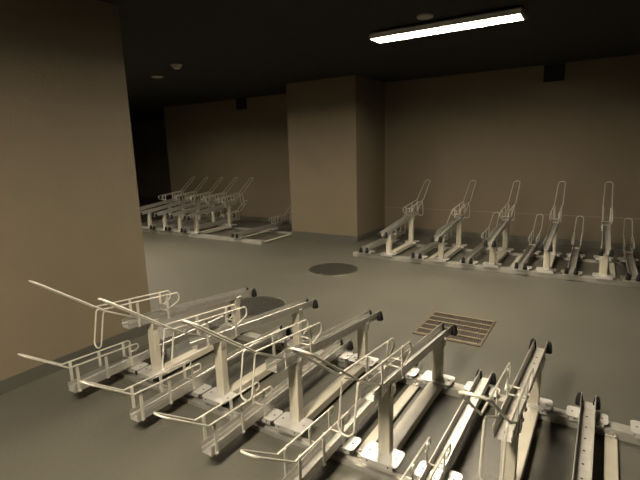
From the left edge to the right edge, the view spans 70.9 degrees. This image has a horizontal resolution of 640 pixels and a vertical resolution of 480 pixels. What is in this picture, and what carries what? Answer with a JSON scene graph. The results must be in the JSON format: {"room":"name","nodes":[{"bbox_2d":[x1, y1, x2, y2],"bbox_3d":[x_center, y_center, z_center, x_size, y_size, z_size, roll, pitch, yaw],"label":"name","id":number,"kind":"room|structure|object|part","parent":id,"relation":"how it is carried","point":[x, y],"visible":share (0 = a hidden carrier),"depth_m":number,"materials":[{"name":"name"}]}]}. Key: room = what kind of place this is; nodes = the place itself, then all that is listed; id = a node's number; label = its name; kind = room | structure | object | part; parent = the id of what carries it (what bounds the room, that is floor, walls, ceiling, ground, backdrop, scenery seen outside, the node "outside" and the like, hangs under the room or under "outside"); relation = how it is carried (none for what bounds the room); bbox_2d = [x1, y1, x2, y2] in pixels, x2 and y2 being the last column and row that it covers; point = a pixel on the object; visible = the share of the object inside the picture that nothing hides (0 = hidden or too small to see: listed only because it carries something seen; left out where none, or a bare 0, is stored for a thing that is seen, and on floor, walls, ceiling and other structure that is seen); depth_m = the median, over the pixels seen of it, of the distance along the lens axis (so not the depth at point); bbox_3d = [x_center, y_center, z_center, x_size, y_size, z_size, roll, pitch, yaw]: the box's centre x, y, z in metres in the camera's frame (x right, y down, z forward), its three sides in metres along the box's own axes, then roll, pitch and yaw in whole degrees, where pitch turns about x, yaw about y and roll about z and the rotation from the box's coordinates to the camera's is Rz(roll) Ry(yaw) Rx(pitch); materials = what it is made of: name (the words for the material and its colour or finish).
{"room":"bicycle parking room","nodes":[
{"label":"bicycle parking room","id":0,"kind":"room"},
{"bbox_2d":[0,0,150,380],"bbox_3d":[-8.114,-0.397,4.200,11.380,2.775,6.460,6,13,32],"label":"wall","id":1,"kind":"structure","parent":0,"point":[70,217],"depth_m":3.35,"materials":[{"name":"brown paint"}]},
{"bbox_2d":[0,324,147,394],"bbox_3d":[-7.988,0.923,4.412,11.186,0.098,6.466,6,13,32],"label":"baseboard","id":2,"kind":"structure","parent":1,"relation":"attached to","point":[11,383],"depth_m":3.46,"materials":[{"name":"paint"}]},
{"bbox_2d":[131,122,140,195],"bbox_3d":[-8.962,-2.178,13.180,0.200,2.775,8.140,6,13,32],"label":"wall","id":3,"kind":"structure","parent":0,"point":[132,128],"depth_m":16.45,"materials":[{"name":"brown paint"}]},
{"bbox_2d":[133,119,171,196],"bbox_3d":[1.042,-2.182,11.787,18.600,2.775,0.200,6,13,32],"label":"wall","id":4,"kind":"structure","parent":0,"point":[150,135],"depth_m":16.01,"materials":[{"name":"brown paint"}]},
{"bbox_2d":[0,199,639,479],"bbox_3d":[-2.852,0.618,5.959,18.600,0.200,15.000,6,13,32],"label":"floor","id":5,"kind":"structure","parent":0,"point":[49,431],"depth_m":3.37,"materials":[{"name":"grey concrete"}]},
{"bbox_2d":[142,225,291,244],"bbox_3d":[-2.429,-0.211,9.361,4.000,0.062,1.103,6,13,32],"label":"base frame","id":6,"kind":"object","parent":5,"relation":"on","point":[207,236],"visible":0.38,"depth_m":8.62,"materials":[{"name":"metal"}]},
{"bbox_2d":[140,177,194,225],"bbox_3d":[-3.595,-0.876,10.272,0.220,1.003,1.984,6,13,32],"label":"bike rack","id":7,"kind":"object","parent":6,"relation":"on","point":[169,201],"visible":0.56,"depth_m":10.30,"materials":[{"name":"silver metal"}]},
{"bbox_2d":[141,210,195,228],"bbox_3d":[-3.358,-0.630,10.252,0.226,0.457,1.915,6,13,32],"label":"bike rack","id":8,"kind":"object","parent":6,"relation":"on","point":[174,218],"visible":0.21,"depth_m":9.91,"materials":[{"name":"metal"}]},
{"bbox_2d":[140,177,207,229],"bbox_3d":[-3.205,-0.838,10.030,0.220,1.003,1.984,6,13,32],"label":"bike rack","id":9,"kind":"object","parent":6,"relation":"on","point":[182,202],"visible":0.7,"depth_m":9.85,"materials":[{"name":"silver metal"}]},
{"bbox_3d":[-3.592,-0.421,9.473,0.070,0.316,0.057,6,13,32],"label":"post","id":10,"kind":"part","parent":9,"relation":"part of","materials":[{"name":"beige metal"}]},
{"bbox_2d":[150,200,214,229],"bbox_3d":[-2.961,-0.591,10.005,0.226,0.457,1.915,6,13,32],"label":"bike rack","id":11,"kind":"object","parent":6,"relation":"on","point":[154,226],"visible":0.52,"depth_m":9.66,"materials":[{"name":"metal"}]},
{"bbox_2d":[152,177,222,230],"bbox_3d":[-2.799,-0.799,9.777,0.220,1.003,1.984,6,13,32],"label":"bike rack","id":12,"kind":"object","parent":6,"relation":"on","point":[163,213],"visible":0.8,"depth_m":9.60,"materials":[{"name":"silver metal"}]},
{"bbox_3d":[-3.186,-0.381,9.220,0.070,0.316,0.057,6,13,32],"label":"post","id":13,"kind":"part","parent":12,"relation":"part of","materials":[{"name":"beige metal"}]},
{"bbox_2d":[165,200,229,231],"bbox_3d":[-2.567,-0.553,9.760,0.226,0.457,1.915,6,13,32],"label":"bike rack","id":14,"kind":"object","parent":6,"relation":"on","point":[171,228],"visible":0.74,"depth_m":9.64,"materials":[{"name":"metal"}]},
{"bbox_2d":[167,177,236,232],"bbox_3d":[-2.418,-0.762,9.540,0.220,1.003,1.984,6,13,32],"label":"bike rack","id":15,"kind":"object","parent":6,"relation":"on","point":[178,214],"visible":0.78,"depth_m":9.39,"materials":[{"name":"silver metal"}]},
{"bbox_3d":[-2.805,-0.344,8.983,0.070,0.316,0.057,6,13,32],"label":"post","id":16,"kind":"part","parent":15,"relation":"part of","materials":[{"name":"beige metal"}]},
{"bbox_3d":[-2.316,-0.558,9.736,0.070,0.410,0.057,6,13,32],"label":"post","id":17,"kind":"part","parent":15,"relation":"part of","materials":[{"name":"beige metal"}]},
{"bbox_3d":[-2.698,-0.120,8.943,4.000,0.062,0.092,6,13,32],"label":"rail","id":18,"kind":"part","parent":6,"relation":"part of","materials":[{"name":"metal"}]},
{"bbox_2d":[180,200,246,233],"bbox_3d":[-2.178,-0.516,9.518,0.226,0.457,1.915,6,13,32],"label":"bike rack","id":19,"kind":"object","parent":6,"relation":"on","point":[222,222],"visible":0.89,"depth_m":9.47,"materials":[{"name":"metal"}]},
{"bbox_2d":[183,177,252,234],"bbox_3d":[-2.020,-0.724,9.293,0.220,1.003,1.984,6,13,32],"label":"bike rack","id":20,"kind":"object","parent":6,"relation":"on","point":[195,215],"visible":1,"depth_m":9.16,"materials":[{"name":"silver metal"}]},
{"bbox_3d":[-2.407,-0.306,8.736,0.070,0.316,0.057,6,13,32],"label":"post","id":21,"kind":"part","parent":20,"relation":"part of","materials":[{"name":"beige metal"}]},
{"bbox_3d":[-1.918,-0.519,9.489,0.070,0.410,0.057,6,13,32],"label":"post","id":22,"kind":"part","parent":20,"relation":"part of","materials":[{"name":"beige metal"}]},
{"bbox_3d":[-2.151,-0.290,9.796,4.000,0.029,0.057,6,13,32],"label":"rail","id":23,"kind":"part","parent":6,"relation":"part of","materials":[{"name":"metal"}]},
{"bbox_2d":[231,207,290,238],"bbox_3d":[-1.040,-0.406,8.810,0.226,0.457,1.915,6,13,32],"label":"bike rack","id":24,"kind":"object","parent":6,"relation":"on","point":[237,235],"visible":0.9,"depth_m":8.72,"materials":[{"name":"metal"}]},
{"bbox_2d":[227,296,285,315],"bbox_3d":[-0.671,0.690,4.766,0.630,0.008,0.630,6,13,32],"label":"manhole cover","id":25,"kind":"object","parent":5,"relation":"on","point":[257,305],"visible":0.84,"depth_m":4.77,"materials":[{"name":"metal"}]},
{"bbox_2d":[308,263,358,275],"bbox_3d":[0.179,0.393,6.125,0.690,0.008,0.690,6,13,32],"label":"manhole cover","id":26,"kind":"object","parent":5,"relation":"on","point":[324,269],"visible":1,"depth_m":6.09,"materials":[{"name":"metal"}]},
{"bbox_2d":[286,75,384,235],"bbox_3d":[0.330,-1.488,8.432,1.400,2.775,1.160,6,13,32],"label":"column","id":27,"kind":"structure","parent":5,"relation":"on","point":[336,126],"depth_m":7.94,"materials":[{"name":"brown paint"}]},
{"bbox_2d":[292,226,384,241],"bbox_3d":[0.364,-0.175,8.691,1.412,0.098,1.160,6,13,32],"label":"baseboard","id":28,"kind":"structure","parent":27,"relation":"attached to","point":[374,232],"depth_m":8.20,"materials":[{"name":"paint"}]},
{"bbox_2d":[115,328,639,479],"bbox_3d":[0.372,1.042,2.746,3.890,0.056,1.003,6,13,32],"label":"base frame","id":29,"kind":"object","parent":5,"relation":"on","point":[612,432],"visible":0.35,"depth_m":2.60,"materials":[{"name":"metal"}]},
{"bbox_2d":[17,312,231,392],"bbox_3d":[-1.303,0.716,3.401,0.205,0.415,1.741,6,13,32],"label":"bike rack","id":30,"kind":"object","parent":29,"relation":"on","point":[132,362],"visible":0.87,"depth_m":3.22,"materials":[{"name":"metal"}]},
{"bbox_3d":[-1.372,0.931,3.323,0.205,0.028,0.116,6,13,32],"label":"roller plate","id":31,"kind":"part","parent":30,"relation":"part of","materials":[{"name":"metal"}]},
{"bbox_3d":[-0.901,0.770,4.055,0.205,0.028,0.116,6,13,32],"label":"roller plate","id":32,"kind":"part","parent":30,"relation":"part of","materials":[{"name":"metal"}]},
{"bbox_2d":[28,280,256,380],"bbox_3d":[-1.097,0.506,3.294,0.200,0.912,1.803,6,13,32],"label":"bike rack","id":33,"kind":"object","parent":29,"relation":"on","point":[234,296],"visible":0.83,"depth_m":3.22,"materials":[{"name":"metal"}]},
{"bbox_3d":[-1.192,0.948,3.211,0.200,0.028,0.136,6,13,32],"label":"roller plate","id":34,"kind":"part","parent":33,"relation":"part of","materials":[{"name":"metal"}]},
{"bbox_3d":[-1.178,0.750,3.202,0.064,0.373,0.052,6,13,32],"label":"post","id":35,"kind":"part","parent":33,"relation":"part of","materials":[{"name":"beige metal"}]},
{"bbox_3d":[-0.731,0.640,3.904,0.064,0.287,0.052,6,13,32],"label":"post","id":36,"kind":"part","parent":33,"relation":"part of","materials":[{"name":"beige metal"}]},
{"bbox_2d":[79,324,291,421],"bbox_3d":[-0.755,0.769,3.061,0.205,0.415,1.741,6,13,32],"label":"bike rack","id":37,"kind":"object","parent":29,"relation":"on","point":[193,385],"visible":0.89,"depth_m":2.88,"materials":[{"name":"metal"}]},
{"bbox_3d":[-0.825,0.984,2.982,0.205,0.028,0.116,6,13,32],"label":"roller plate","id":38,"kind":"part","parent":37,"relation":"part of","materials":[{"name":"metal"}]},
{"bbox_3d":[-0.354,0.823,3.714,0.205,0.028,0.116,6,13,32],"label":"roller plate","id":39,"kind":"part","parent":37,"relation":"part of","materials":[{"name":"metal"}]},
{"bbox_2d":[98,297,317,407],"bbox_3d":[-0.546,0.559,2.951,0.200,0.912,1.803,6,13,32],"label":"bike rack","id":40,"kind":"object","parent":29,"relation":"on","point":[223,391],"visible":0.87,"depth_m":2.87,"materials":[{"name":"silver metal"}]},
{"bbox_3d":[-0.641,1.002,2.868,0.200,0.028,0.136,6,13,32],"label":"roller plate","id":41,"kind":"part","parent":40,"relation":"part of","materials":[{"name":"metal"}]},
{"bbox_3d":[-0.627,0.804,2.860,0.064,0.373,0.052,6,13,32],"label":"post","id":42,"kind":"part","parent":40,"relation":"part of","materials":[{"name":"beige metal"}]},
{"bbox_3d":[-0.170,0.841,3.600,0.200,0.028,0.136,6,13,32],"label":"roller plate","id":43,"kind":"part","parent":40,"relation":"part of","materials":[{"name":"metal"}]},
{"bbox_3d":[-0.180,0.694,3.561,0.064,0.287,0.052,6,13,32],"label":"post","id":44,"kind":"part","parent":40,"relation":"part of","materials":[{"name":"beige metal"}]},
{"bbox_2d":[153,338,353,456],"bbox_3d":[-0.258,0.817,2.752,0.205,0.415,1.741,6,13,32],"label":"bike rack","id":45,"kind":"object","parent":29,"relation":"on","point":[263,410],"visible":0.94,"depth_m":2.58,"materials":[{"name":"metal"}]},
{"bbox_3d":[-0.328,1.032,2.673,0.205,0.028,0.116,6,13,32],"label":"roller plate","id":46,"kind":"part","parent":45,"relation":"part of","materials":[{"name":"metal"}]},
{"bbox_3d":[0.143,0.871,3.405,0.205,0.028,0.116,6,13,32],"label":"roller plate","id":47,"kind":"part","parent":45,"relation":"part of","materials":[{"name":"metal"}]},
{"bbox_3d":[0.120,1.142,2.356,3.890,0.026,0.052,6,13,32],"label":"rail","id":48,"kind":"part","parent":29,"relation":"part of","materials":[{"name":"metal"}]},
{"bbox_2d":[180,309,382,435],"bbox_3d":[-0.057,0.606,2.647,0.200,0.912,1.803,6,13,32],"label":"bike rack","id":49,"kind":"object","parent":29,"relation":"on","point":[293,422],"visible":0.95,"depth_m":2.58,"materials":[{"name":"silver metal"}]},
{"bbox_3d":[-0.152,1.049,2.564,0.200,0.028,0.136,6,13,32],"label":"roller plate","id":50,"kind":"part","parent":49,"relation":"part of","materials":[{"name":"metal"}]},
{"bbox_3d":[-0.138,0.851,2.555,0.064,0.373,0.052,6,13,32],"label":"post","id":51,"kind":"part","parent":49,"relation":"part of","materials":[{"name":"beige metal"}]},
{"bbox_3d":[0.309,0.741,3.257,0.064,0.287,0.052,6,13,32],"label":"post","id":52,"kind":"part","parent":49,"relation":"part of","materials":[{"name":"beige metal"}]},
{"bbox_3d":[0.319,0.888,3.296,0.200,0.028,0.136,6,13,32],"label":"roller plate","id":53,"kind":"part","parent":49,"relation":"part of","materials":[{"name":"metal"}]},
{"bbox_2d":[240,352,419,479],"bbox_3d":[0.180,0.859,2.479,0.205,0.415,1.741,6,13,32],"label":"bike rack","id":54,"kind":"object","parent":29,"relation":"on","point":[331,440],"visible":0.77,"depth_m":2.25,"materials":[{"name":"metal"}]},
{"bbox_3d":[0.111,1.074,2.401,0.205,0.028,0.116,6,13,32],"label":"roller plate","id":55,"kind":"part","parent":54,"relation":"part of","materials":[{"name":"metal"}]},
{"bbox_3d":[0.582,0.914,3.133,0.205,0.028,0.116,6,13,32],"label":"roller plate","id":56,"kind":"part","parent":54,"relation":"part of","materials":[{"name":"metal"}]},
{"bbox_2d":[290,322,457,471],"bbox_3d":[0.412,0.651,2.356,0.200,0.912,1.803,6,13,32],"label":"bike rack","id":57,"kind":"object","parent":29,"relation":"on","point":[386,454],"visible":1,"depth_m":2.29,"materials":[{"name":"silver metal"}]},
{"bbox_3d":[0.317,1.094,2.272,0.200,0.028,0.136,6,13,32],"label":"roller plate","id":58,"kind":"part","parent":57,"relation":"part of","materials":[{"name":"metal"}]},
{"bbox_3d":[0.331,0.896,2.264,0.064,0.373,0.052,6,13,32],"label":"post","id":59,"kind":"part","parent":57,"relation":"part of","materials":[{"name":"beige metal"}]},
{"bbox_3d":[0.788,0.934,3.004,0.200,0.028,0.136,6,13,32],"label":"roller plate","id":60,"kind":"part","parent":57,"relation":"part of","materials":[{"name":"metal"}]},
{"bbox_3d":[0.778,0.786,2.965,0.064,0.287,0.052,6,13,32],"label":"post","id":61,"kind":"part","parent":57,"relation":"part of","materials":[{"name":"beige metal"}]},
{"bbox_3d":[0.617,0.958,3.126,3.890,0.056,0.084,6,13,32],"label":"rail","id":62,"kind":"part","parent":29,"relation":"part of","materials":[{"name":"metal"}]},
{"bbox_2d":[400,369,499,479],"bbox_3d":[0.627,0.902,2.201,0.205,0.415,1.741,6,13,32],"label":"bike rack","id":63,"kind":"object","parent":29,"relation":"on","point":[441,459],"visible":0.95,"depth_m":2.29,"materials":[{"name":"metal"}]},
{"bbox_3d":[0.558,1.117,2.123,0.205,0.028,0.116,6,13,32],"label":"roller plate","id":64,"kind":"part","parent":63,"relation":"part of","materials":[{"name":"metal"}]},
{"bbox_3d":[1.028,0.957,2.855,0.205,0.028,0.116,6,13,32],"label":"roller plate","id":65,"kind":"part","parent":63,"relation":"part of","materials":[{"name":"metal"}]},
{"bbox_2d":[458,338,552,479],"bbox_3d":[0.904,0.699,2.050,0.200,0.912,1.803,6,13,32],"label":"bike rack","id":66,"kind":"object","parent":29,"relation":"on","point":[515,423],"visible":1,"depth_m":2.01,"materials":[{"name":"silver metal"}]},
{"bbox_3d":[0.823,0.944,1.958,0.064,0.373,0.052,6,13,32],"label":"post","id":67,"kind":"part","parent":66,"relation":"part of","materials":[{"name":"beige metal"}]},
{"bbox_3d":[1.270,0.834,2.659,0.064,0.287,0.052,6,13,32],"label":"post","id":68,"kind":"part","parent":66,"relation":"part of","materials":[{"name":"beige metal"}]},
{"bbox_3d":[1.280,0.981,2.699,0.200,0.028,0.136,6,13,32],"label":"roller plate","id":69,"kind":"part","parent":66,"relation":"part of","materials":[{"name":"metal"}]},
{"bbox_2d":[566,392,607,479],"bbox_3d":[1.113,0.949,1.899,0.205,0.415,1.741,6,13,32],"label":"bike rack","id":70,"kind":"object","parent":29,"relation":"on","point":[587,419],"visible":1,"depth_m":2.38,"materials":[{"name":"metal"}]},
{"bbox_3d":[1.514,1.004,2.553,0.205,0.028,0.116,6,13,32],"label":"roller plate","id":71,"kind":"part","parent":70,"relation":"part of","materials":[{"name":"metal"}]},
{"bbox_2d":[630,420,639,438],"bbox_3d":[1.396,0.747,1.744,0.200,0.912,1.803,6,13,32],"label":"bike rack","id":72,"kind":"object","parent":29,"relation":"on","point":[635,425],"visible":1,"depth_m":2.42,"materials":[{"name":"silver metal"}]},
{"bbox_2d":[412,311,495,346],"bbox_3d":[1.214,0.780,4.033,0.574,0.014,0.616,6,13,32],"label":"floor grate","id":73,"kind":"object","parent":5,"relation":"on","point":[472,331],"visible":0.83,"depth_m":4.04,"materials":[{"name":"brown"}]},
{"bbox_2d":[353,242,639,287],"bbox_3d":[2.411,0.269,6.287,3.820,0.062,1.103,5,13,31],"label":"base frame","id":74,"kind":"object","parent":5,"relation":"on","point":[556,275],"visible":0.84,"depth_m":5.91,"materials":[{"name":"metal"}]},
{"bbox_2d":[359,208,410,253],"bbox_3d":[1.129,-0.179,7.375,0.226,0.457,1.915,5,13,31],"label":"bike rack","id":75,"kind":"object","parent":74,"relation":"on","point":[365,249],"visible":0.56,"depth_m":7.02,"materials":[{"name":"metal"}]},
{"bbox_2d":[378,180,429,256],"bbox_3d":[1.380,-0.379,7.096,0.220,1.003,1.984,5,13,31],"label":"bike rack","id":76,"kind":"object","parent":74,"relation":"on","point":[387,233],"visible":1,"depth_m":6.93,"materials":[{"name":"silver metal"}]},
{"bbox_3d":[0.999,0.206,6.558,0.220,0.031,0.149,5,13,31],"label":"roller plate","id":77,"kind":"part","parent":76,"relation":"part of","materials":[{"name":"metal"}]},
{"bbox_3d":[1.001,0.040,6.534,0.070,0.316,0.057,5,13,31],"label":"post","id":78,"kind":"part","parent":76,"relation":"part of","materials":[{"name":"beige metal"}]},
{"bbox_3d":[1.480,-0.175,7.293,0.070,0.410,0.057,5,13,31],"label":"post","id":79,"kind":"part","parent":76,"relation":"part of","materials":[{"name":"beige metal"}]},
{"bbox_2d":[410,210,456,259],"bbox_3d":[1.815,-0.115,6.959,0.226,0.457,1.915,5,13,31],"label":"bike rack","id":80,"kind":"object","parent":74,"relation":"on","point":[418,254],"visible":0.59,"depth_m":6.53,"materials":[{"name":"metal"}]},
{"bbox_3d":[1.394,0.243,6.318,0.226,0.031,0.127,5,13,31],"label":"roller plate","id":81,"kind":"part","parent":80,"relation":"part of","materials":[{"name":"metal"}]},
{"bbox_2d":[431,180,475,261],"bbox_3d":[2.034,-0.318,6.700,0.220,1.003,1.984,5,13,31],"label":"bike rack","id":82,"kind":"object","parent":74,"relation":"on","point":[440,236],"visible":1,"depth_m":6.58,"materials":[{"name":"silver metal"}]},
{"bbox_3d":[1.653,0.267,6.162,0.220,0.031,0.149,5,13,31],"label":"roller plate","id":83,"kind":"part","parent":82,"relation":"part of","materials":[{"name":"metal"}]},
{"bbox_3d":[1.655,0.101,6.138,0.070,0.316,0.057,5,13,31],"label":"post","id":84,"kind":"part","parent":82,"relation":"part of","materials":[{"name":"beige metal"}]},
{"bbox_3d":[2.135,-0.114,6.897,0.070,0.410,0.057,5,13,31],"label":"post","id":85,"kind":"part","parent":82,"relation":"part of","materials":[{"name":"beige metal"}]},
{"bbox_3d":[2.161,0.090,6.973,0.220,0.031,0.149,5,13,31],"label":"roller plate","id":86,"kind":"part","parent":82,"relation":"part of","materials":[{"name":"metal"}]},
{"bbox_2d":[460,212,498,264],"bbox_3d":[2.399,-0.060,6.606,0.226,0.457,1.915,5,13,31],"label":"bike rack","id":87,"kind":"object","parent":74,"relation":"on","point":[468,259],"visible":0.75,"depth_m":6.25,"materials":[{"name":"metal"}]},
{"bbox_3d":[1.978,0.297,5.965,0.226,0.031,0.127,5,13,31],"label":"roller plate","id":88,"kind":"part","parent":87,"relation":"part of","materials":[{"name":"metal"}]},
{"bbox_2d":[482,181,519,267],"bbox_3d":[2.605,-0.264,6.354,0.220,1.003,1.984,5,13,31],"label":"bike rack","id":89,"kind":"object","parent":74,"relation":"on","point":[503,226],"visible":1,"depth_m":6.22,"materials":[{"name":"beige metal"}]},
{"bbox_3d":[2.225,0.320,5.816,0.220,0.031,0.149,5,13,31],"label":"roller plate","id":90,"kind":"part","parent":89,"relation":"part of","materials":[{"name":"metal"}]},
{"bbox_3d":[2.226,0.154,5.792,0.070,0.316,0.057,5,13,31],"label":"post","id":91,"kind":"part","parent":89,"relation":"part of","materials":[{"name":"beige metal"}]},
{"bbox_3d":[2.733,0.143,6.627,0.220,0.031,0.149,5,13,31],"label":"roller plate","id":92,"kind":"part","parent":89,"relation":"part of","materials":[{"name":"metal"}]},
{"bbox_3d":[2.706,-0.060,6.551,0.070,0.410,0.057,5,13,31],"label":"post","id":93,"kind":"part","parent":89,"relation":"part of","materials":[{"name":"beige metal"}]},
{"bbox_3d":[2.684,0.190,6.726,3.820,0.029,0.057,5,13,31],"label":"rail","id":94,"kind":"part","parent":74,"relation":"part of","materials":[{"name":"metal"}]},
{"bbox_2d":[512,214,543,270],"bbox_3d":[2.949,-0.009,6.273,0.226,0.457,1.915,5,13,31],"label":"bike rack","id":95,"kind":"object","parent":74,"relation":"on","point":[521,264],"visible":0.99,"depth_m":6.15,"materials":[{"name":"metal"}]},
{"bbox_3d":[2.527,0.349,5.632,0.226,0.031,0.127,5,13,31],"label":"roller plate","id":96,"kind":"part","parent":95,"relation":"part of","materials":[{"name":"metal"}]},
{"bbox_2d":[536,181,565,273],"bbox_3d":[3.140,-0.214,6.030,0.220,1.003,1.984,5,13,31],"label":"bike rack","id":97,"kind":"object","parent":74,"relation":"on","point":[549,244],"visible":1,"depth_m":5.77,"materials":[{"name":"beige metal"}]},
{"bbox_3d":[2.759,0.370,5.492,0.220,0.031,0.149,5,13,31],"label":"roller plate","id":98,"kind":"part","parent":97,"relation":"part of","materials":[{"name":"metal"}]},
{"bbox_3d":[2.761,0.204,5.468,0.070,0.316,0.057,5,13,31],"label":"post","id":99,"kind":"part","parent":97,"relation":"part of","materials":[{"name":"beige metal"}]},
{"bbox_3d":[3.241,-0.010,6.227,0.070,0.410,0.057,5,13,31],"label":"post","id":100,"kind":"part","parent":97,"relation":"part of","materials":[{"name":"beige metal"}]},
{"bbox_2d":[560,216,584,275],"bbox_3d":[3.413,0.034,5.992,0.226,0.457,1.915,5,13,31],"label":"bike rack","id":101,"kind":"object","parent":74,"relation":"on","point":[571,270],"visible":1,"depth_m":5.88,"materials":[{"name":"metal"}]},
{"bbox_3d":[2.991,0.392,5.351,0.226,0.031,0.127,5,13,31],"label":"roller plate","id":102,"kind":"part","parent":101,"relation":"part of","materials":[{"name":"metal"}]},
{"bbox_3d":[3.499,0.214,6.162,0.226,0.031,0.127,5,13,31],"label":"roller plate","id":103,"kind":"part","parent":101,"relation":"part of","materials":[{"name":"metal"}]},
{"bbox_2d":[592,182,614,279],"bbox_3d":[3.647,-0.167,5.723,0.220,1.003,1.984,5,13,31],"label":"bike rack","id":104,"kind":"object","parent":74,"relation":"on","point":[606,253],"visible":1,"depth_m":5.22,"materials":[{"name":"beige metal"}]},
{"bbox_3d":[3.775,0.240,5.996,0.220,0.031,0.149,5,13,31],"label":"roller plate","id":105,"kind":"part","parent":104,"relation":"part of","materials":[{"name":"metal"}]},
{"bbox_3d":[3.267,0.418,5.184,0.220,0.031,0.149,5,13,31],"label":"roller plate","id":106,"kind":"part","parent":104,"relation":"part of","materials":[{"name":"metal"}]},
{"bbox_3d":[3.268,0.251,5.161,0.070,0.316,0.057,5,13,31],"label":"post","id":107,"kind":"part","parent":104,"relation":"part of","materials":[{"name":"beige metal"}]},
{"bbox_2d":[618,218,639,282],"bbox_3d":[3.923,0.082,5.683,0.226,0.457,1.915,5,13,31],"label":"bike rack","id":108,"kind":"object","parent":74,"relation":"on","point":[632,275],"visible":1,"depth_m":5.56,"materials":[{"name":"metal"}]},
{"bbox_3d":[4.009,0.262,5.854,0.226,0.031,0.127,5,13,31],"label":"roller plate","id":109,"kind":"part","parent":108,"relation":"part of","materials":[{"name":"metal"}]},
{"bbox_3d":[3.501,0.440,5.042,0.226,0.031,0.127,5,13,31],"label":"roller plate","id":110,"kind":"part","parent":108,"relation":"part of","materials":[{"name":"metal"}]},
{"bbox_2d":[99,0,639,121],"bbox_3d":[-2.935,-2.298,5.373,18.600,0.200,15.000,6,13,32],"label":"ceiling","id":111,"kind":"structure","parent":0,"point":[225,49],"depth_m":5.08,"materials":[{"name":"black paint"}]},
{"bbox_2d":[171,64,181,68],"bbox_3d":[-1.935,-2.334,6.064,0.150,0.057,0.150,6,13,32],"label":"smoke detector","id":112,"kind":"object","parent":111,"relation":"attached to","point":[175,66],"visible":1,"depth_m":6.02,"materials":[{"name":"beige plastic"}]},
{"bbox_2d":[417,13,433,19],"bbox_3d":[0.963,-2.042,4.119,0.150,0.024,0.150,6,13,32],"label":"ceiling disc","id":113,"kind":"object","parent":111,"relation":"attached to","point":[425,16],"visible":1,"depth_m":4.08,"materials":[{"name":"beige plastic"}]},
{"bbox_2d":[369,6,525,42],"bbox_3d":[1.177,-2.062,4.328,1.440,0.079,0.240,6,13,32],"label":"ceiling light","id":114,"kind":"object","parent":111,"relation":"attached to","point":[512,14],"visible":1,"depth_m":4.27,"materials":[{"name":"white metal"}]},
{"bbox_2d":[376,14,520,39],"bbox_3d":[1.177,-2.061,4.328,1.416,0.015,0.224,6,13,32],"label":"diffuser","id":115,"kind":"object","parent":114,"relation":"attached to","point":[474,17],"depth_m":4.30,"materials":[{"name":"white plastic"}]},
{"bbox_2d":[164,54,639,243],"bbox_3d":[2.448,-1.721,9.292,13.520,2.775,2.600,6,13,32],"label":"wall","id":116,"kind":"structure","parent":0,"point":[495,129],"depth_m":7.60,"materials":[{"name":"brown paint"}]},
{"bbox_2d":[236,98,246,109],"bbox_3d":[-1.774,-3.066,10.122,0.280,0.240,0.029,6,13,32],"label":"air vent","id":117,"kind":"object","parent":116,"relation":"in","point":[240,103],"visible":0.98,"depth_m":10.12,"materials":[{"name":"black metal"}]},
{"bbox_2d":[141,196,639,250],"bbox_3d":[0.334,-0.616,10.890,18.200,0.098,2.606,6,13,32],"label":"baseboard","id":118,"kind":"structure","parent":116,"relation":"attached to","point":[585,243],"depth_m":7.80,"materials":[{"name":"paint"}]},
{"bbox_2d":[388,207,638,218],"bbox_3d":[4.293,-0.346,6.831,7.180,0.012,0.006,6,13,32],"label":"trim","id":119,"kind":"structure","parent":116,"relation":"attached to","point":[388,207],"depth_m":7.44,"materials":[{"name":"brown"}]},
{"bbox_2d":[543,63,564,81],"bbox_3d":[3.550,-2.532,6.815,0.280,0.240,0.029,6,13,32],"label":"air vent","id":120,"kind":"object","parent":116,"relation":"in","point":[556,72],"visible":1,"depth_m":6.81,"materials":[{"name":"black metal"}]}
]}

